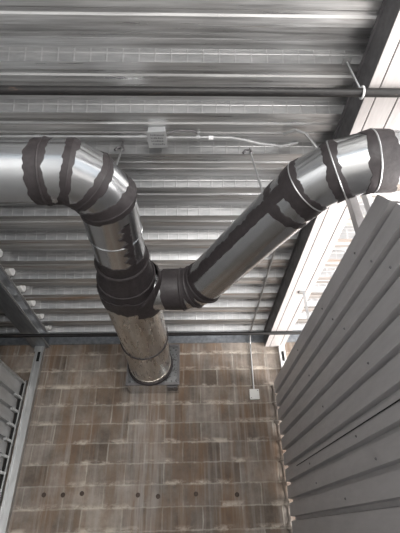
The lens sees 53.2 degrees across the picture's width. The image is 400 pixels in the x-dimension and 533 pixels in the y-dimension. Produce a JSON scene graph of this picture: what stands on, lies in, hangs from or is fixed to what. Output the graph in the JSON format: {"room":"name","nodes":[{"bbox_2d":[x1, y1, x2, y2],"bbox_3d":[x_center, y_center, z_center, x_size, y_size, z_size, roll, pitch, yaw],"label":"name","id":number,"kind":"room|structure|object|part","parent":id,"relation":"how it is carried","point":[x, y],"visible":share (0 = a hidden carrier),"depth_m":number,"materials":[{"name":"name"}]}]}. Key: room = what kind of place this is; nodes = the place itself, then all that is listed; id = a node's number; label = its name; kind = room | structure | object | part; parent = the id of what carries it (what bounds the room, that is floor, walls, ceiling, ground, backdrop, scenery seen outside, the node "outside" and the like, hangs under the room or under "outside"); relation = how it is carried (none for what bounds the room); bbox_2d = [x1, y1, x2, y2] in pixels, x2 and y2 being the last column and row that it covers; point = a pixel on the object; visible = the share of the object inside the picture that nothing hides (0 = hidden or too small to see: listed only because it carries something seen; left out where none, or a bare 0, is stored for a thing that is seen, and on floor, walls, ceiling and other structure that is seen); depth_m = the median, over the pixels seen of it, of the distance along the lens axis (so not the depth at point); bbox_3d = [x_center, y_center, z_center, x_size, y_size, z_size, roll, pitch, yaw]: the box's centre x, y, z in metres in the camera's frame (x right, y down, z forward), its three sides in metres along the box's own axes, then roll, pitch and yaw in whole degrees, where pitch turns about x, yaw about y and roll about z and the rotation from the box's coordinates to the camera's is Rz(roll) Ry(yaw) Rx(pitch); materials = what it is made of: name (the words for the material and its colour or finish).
{"room":"industrial building interior","nodes":[
{"label":"industrial building interior","id":0,"kind":"room"},
{"bbox_2d":[0,359,24,491],"bbox_3d":[-1.891,-0.339,-0.660,0.082,3.048,10.606,0,-34,-2],"label":"wall","id":1,"kind":"structure","parent":0,"point":[10,382],"depth_m":4.17,"materials":[{"name":"grey metal"}]},
{"bbox_2d":[0,342,295,532],"bbox_3d":[0.394,2.408,4.145,11.000,3.730,0.250,0,-34,-2],"label":"wall","id":2,"kind":"structure","parent":0,"point":[87,433],"depth_m":4.29,"materials":[{"name":"brick"},{"name":"mortar"}]},
{"bbox_2d":[0,335,298,345],"bbox_3d":[-0.388,0.888,4.939,9.500,0.102,0.090,0,-34,-2],"label":"trim","id":3,"kind":"structure","parent":2,"relation":"attached to","point":[211,338],"depth_m":4.95,"materials":[{"name":"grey metal"}]},
{"bbox_2d":[126,344,179,393],"bbox_3d":[-0.521,1.190,4.578,0.580,0.485,0.348,0,-34,-2],"label":"box","id":4,"kind":"object","parent":2,"relation":"attached to","point":[170,384],"visible":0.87,"depth_m":4.43,"materials":[{"name":"metal"}]},
{"bbox_3d":[-0.517,1.093,4.452,0.530,0.411,0.005,0,-34,-2],"label":"plate","id":5,"kind":"part","parent":4,"relation":"part of","materials":[{"name":"grey metal"}]},
{"bbox_2d":[249,389,259,399],"bbox_3d":[0.623,1.473,4.591,0.110,0.116,0.058,0,-34,-2],"label":"outlet box","id":6,"kind":"object","parent":2,"relation":"attached to","point":[254,393],"visible":1,"depth_m":4.57,"materials":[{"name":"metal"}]},
{"bbox_2d":[0,0,399,333],"bbox_3d":[-0.171,-1.044,2.232,9.800,0.084,7.015,0,-34,-2],"label":"ceiling","id":7,"kind":"structure","parent":0,"point":[190,191],"depth_m":2.39,"materials":[{"name":"silver metal"}]},
{"bbox_2d":[0,264,49,347],"bbox_3d":[-1.866,-0.970,2.072,0.200,0.144,6.840,0,-34,-2],"label":"roof beam","id":8,"kind":"structure","parent":7,"relation":"attached to","point":[13,304],"depth_m":4.17,"materials":[{"name":"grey metal"}]},
{"bbox_2d":[4,268,14,275],"bbox_3d":[-1.802,0.038,3.778,0.055,0.077,0.142,0,-34,-2],"label":"flute closure","id":9,"kind":"object","parent":8,"relation":"on","point":[10,271],"visible":0.66,"depth_m":3.76,"materials":[{"name":"white plastic"}]},
{"bbox_2d":[16,285,25,291],"bbox_3d":[-1.809,0.208,4.032,0.055,0.077,0.142,0,-34,-2],"label":"flute closure","id":10,"kind":"object","parent":8,"relation":"on","point":[22,288],"visible":0.62,"depth_m":4.01,"materials":[{"name":"white plastic"}]},
{"bbox_2d":[26,300,35,305],"bbox_3d":[-1.815,0.377,4.285,0.055,0.077,0.142,0,-34,-2],"label":"flute closure","id":11,"kind":"object","parent":8,"relation":"on","point":[30,302],"visible":0.65,"depth_m":4.26,"materials":[{"name":"white plastic"}]},
{"bbox_2d":[36,314,43,318],"bbox_3d":[-1.821,0.547,4.538,0.055,0.077,0.142,0,-34,-2],"label":"flute closure","id":12,"kind":"object","parent":8,"relation":"on","point":[40,316],"visible":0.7,"depth_m":4.52,"materials":[{"name":"white plastic"}]},
{"bbox_2d":[114,141,124,164],"bbox_3d":[-0.517,-0.668,2.480,0.073,0.404,0.090,0,-34,-2],"label":"rod","id":13,"kind":"object","parent":7,"relation":"hanging from","point":[122,144],"visible":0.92,"depth_m":2.58,"materials":[{"name":"metal"}]},
{"bbox_2d":[0,136,172,385],"bbox_3d":[-1.120,0.258,3.167,1.700,0.491,3.024,0,-34,-2],"label":"duct","id":14,"kind":"object","parent":13,"relation":"hanging from","point":[44,170],"visible":0.98,"depth_m":2.15,"materials":[{"name":"silver metal"}]},
{"bbox_2d":[136,128,399,318],"bbox_3d":[1.071,-0.355,2.334,3.616,0.426,1.112,-14,-36,18],"label":"duct","id":15,"kind":"object","parent":14,"relation":"attached to","point":[364,162],"visible":0.99,"depth_m":2.18,"materials":[{"name":"silver metal"}]},
{"bbox_3d":[-0.508,-0.648,2.465,0.012,0.354,0.088,-7,-34,8],"label":"rod","id":16,"kind":"part","parent":13,"relation":"part of","materials":[{"name":"grey metal"}]},
{"bbox_2d":[146,127,167,147],"bbox_3d":[-0.264,-0.799,2.467,0.117,0.056,0.122,-2,-34,1],"label":"junction box","id":17,"kind":"object","parent":7,"relation":"attached to","point":[156,136],"visible":1,"depth_m":2.44,"materials":[{"name":"metal"}]},
{"bbox_2d":[0,134,146,138],"bbox_3d":[-1.043,-0.797,2.448,1.445,0.024,0.025,0,-34,-2],"label":"conduit","id":18,"kind":"object","parent":17,"relation":"attached to","point":[35,135],"visible":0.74,"depth_m":2.45,"materials":[{"name":"silver metal"}]},
{"bbox_2d":[167,131,297,147],"bbox_3d":[0.209,-0.796,2.509,0.834,0.036,0.066,3,-34,-6],"label":"conduit","id":19,"kind":"object","parent":7,"relation":"attached to","point":[198,137],"visible":0.98,"depth_m":2.48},
{"bbox_2d":[166,130,196,133],"bbox_3d":[-0.105,-0.825,2.458,0.203,0.020,0.030,1,-34,-4],"label":"cable","id":20,"kind":"object","parent":19,"relation":"attached to","point":[194,131],"visible":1,"depth_m":2.45,"materials":[{"name":"plastic"}]},
{"bbox_2d":[242,148,262,191],"bbox_3d":[0.347,-0.628,2.566,0.142,0.412,0.044,17,-38,-25],"label":"rod","id":21,"kind":"object","parent":7,"relation":"hanging from","point":[249,149],"visible":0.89,"depth_m":2.59,"materials":[{"name":"metal"}]},
{"bbox_3d":[0.364,-0.599,2.563,0.104,0.362,0.012,28,-44,-36],"label":"rod","id":22,"kind":"part","parent":21,"relation":"part of","materials":[{"name":"grey metal"}]},
{"bbox_2d":[249,250,275,388],"bbox_3d":[0.654,0.386,3.695,0.066,0.700,2.742,0,-34,-2],"label":"conduit","id":23,"kind":"object","parent":7,"relation":"attached to","point":[273,254],"visible":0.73,"depth_m":4.44,"materials":[{"name":"grey metal"}]},
{"bbox_2d":[283,129,317,147],"bbox_3d":[0.696,-0.776,2.490,0.356,0.110,0.084,11,-36,-18],"label":"conduit","id":24,"kind":"object","parent":7,"relation":"attached to","point":[308,137],"visible":0.63,"depth_m":2.46,"materials":[{"name":"grey metal"}]},
{"bbox_2d":[263,0,399,346],"bbox_3d":[0.980,-0.980,2.138,0.250,0.173,6.820,0,-34,-2],"label":"roof beam","id":25,"kind":"structure","parent":7,"relation":"attached to","point":[379,67],"depth_m":2.41,"materials":[{"name":"metal"}]},
{"bbox_2d":[0,331,301,337],"bbox_3d":[-0.326,0.763,4.501,9.400,0.038,0.038,0,-34,-2],"label":"pipe","id":26,"kind":"object","parent":25,"relation":"attached to","point":[265,332],"visible":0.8,"depth_m":4.49,"materials":[{"name":"black metal"}]},
{"bbox_2d":[298,290,309,319],"bbox_3d":[0.979,0.488,3.640,0.062,0.596,0.050,0,-34,-2],"label":"strap","id":27,"kind":"object","parent":25,"relation":"hanging from","point":[303,292],"visible":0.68,"depth_m":3.77,"materials":[{"name":"white metal"}]},
{"bbox_2d":[342,57,364,99],"bbox_3d":[0.804,-0.978,2.074,0.053,0.245,0.121,-29,-42,34],"label":"hanger","id":28,"kind":"object","parent":7,"relation":"hanging from","point":[346,61],"visible":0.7,"depth_m":2.09,"materials":[{"name":"silver metal"}]},
{"bbox_2d":[0,85,399,97],"bbox_3d":[-0.263,-0.884,2.014,9.400,0.045,0.045,0,-34,-2],"label":"pipe","id":29,"kind":"object","parent":28,"relation":"hanging from","point":[4,89],"visible":1,"depth_m":2.01,"materials":[{"name":"black metal"}]},
{"bbox_2d":[274,194,399,532],"bbox_3d":[0.963,1.216,1.746,0.054,3.020,4.987,0,-34,-2],"label":"wall","id":30,"kind":"structure","parent":0,"point":[337,387],"depth_m":2.46,"materials":[{"name":"grey metal"}]},
{"bbox_2d":[270,385,291,532],"bbox_3d":[0.867,2.627,3.825,0.065,2.990,0.069,0,-34,-2],"label":"trim","id":31,"kind":"structure","parent":30,"relation":"attached to","point":[286,504],"depth_m":4.20,"materials":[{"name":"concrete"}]},
{"bbox_3d":[0.545,1.037,-1.343,11.000,0.100,10.900,0,-34,-2],"label":"floor","id":32,"kind":"structure","parent":0,"visible":0},
{"bbox_2d":[0,346,45,532],"bbox_3d":[-1.911,2.424,3.871,0.135,3.495,0.088,0,-34,-2],"label":"steel post","id":33,"kind":"object","parent":32,"relation":"on","point":[22,434],"visible":1,"depth_m":4.23,"materials":[{"name":"grey metal"}]},
{"bbox_3d":[-1.964,2.589,3.733,0.019,3.070,0.045,0,-34,-2],"label":"edge trim","id":34,"kind":"part","parent":33,"relation":"part of","materials":[{"name":"grey metal"}]},
{"bbox_2d":[278,346,285,367],"bbox_3d":[1.035,2.426,3.958,0.070,3.465,0.064,0,-34,-2],"label":"steel post","id":35,"kind":"object","parent":32,"relation":"on","point":[281,349],"visible":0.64,"depth_m":4.84,"materials":[{"name":"white metal"}]},
{"bbox_2d":[344,196,363,233],"bbox_3d":[1.053,0.949,1.750,0.115,3.466,0.120,0,-34,-2],"label":"steel post","id":36,"kind":"object","parent":32,"relation":"on","point":[354,209],"visible":0.05,"depth_m":2.60,"materials":[{"name":"grey metal"}]},
{"bbox_2d":[361,194,372,212],"bbox_3d":[1.125,0.898,1.678,0.065,3.465,0.060,0,-34,-2],"label":"steel post","id":37,"kind":"object","parent":32,"relation":"on","point":[367,199],"visible":0.02,"depth_m":2.54,"materials":[{"name":"white metal"}]}
]}

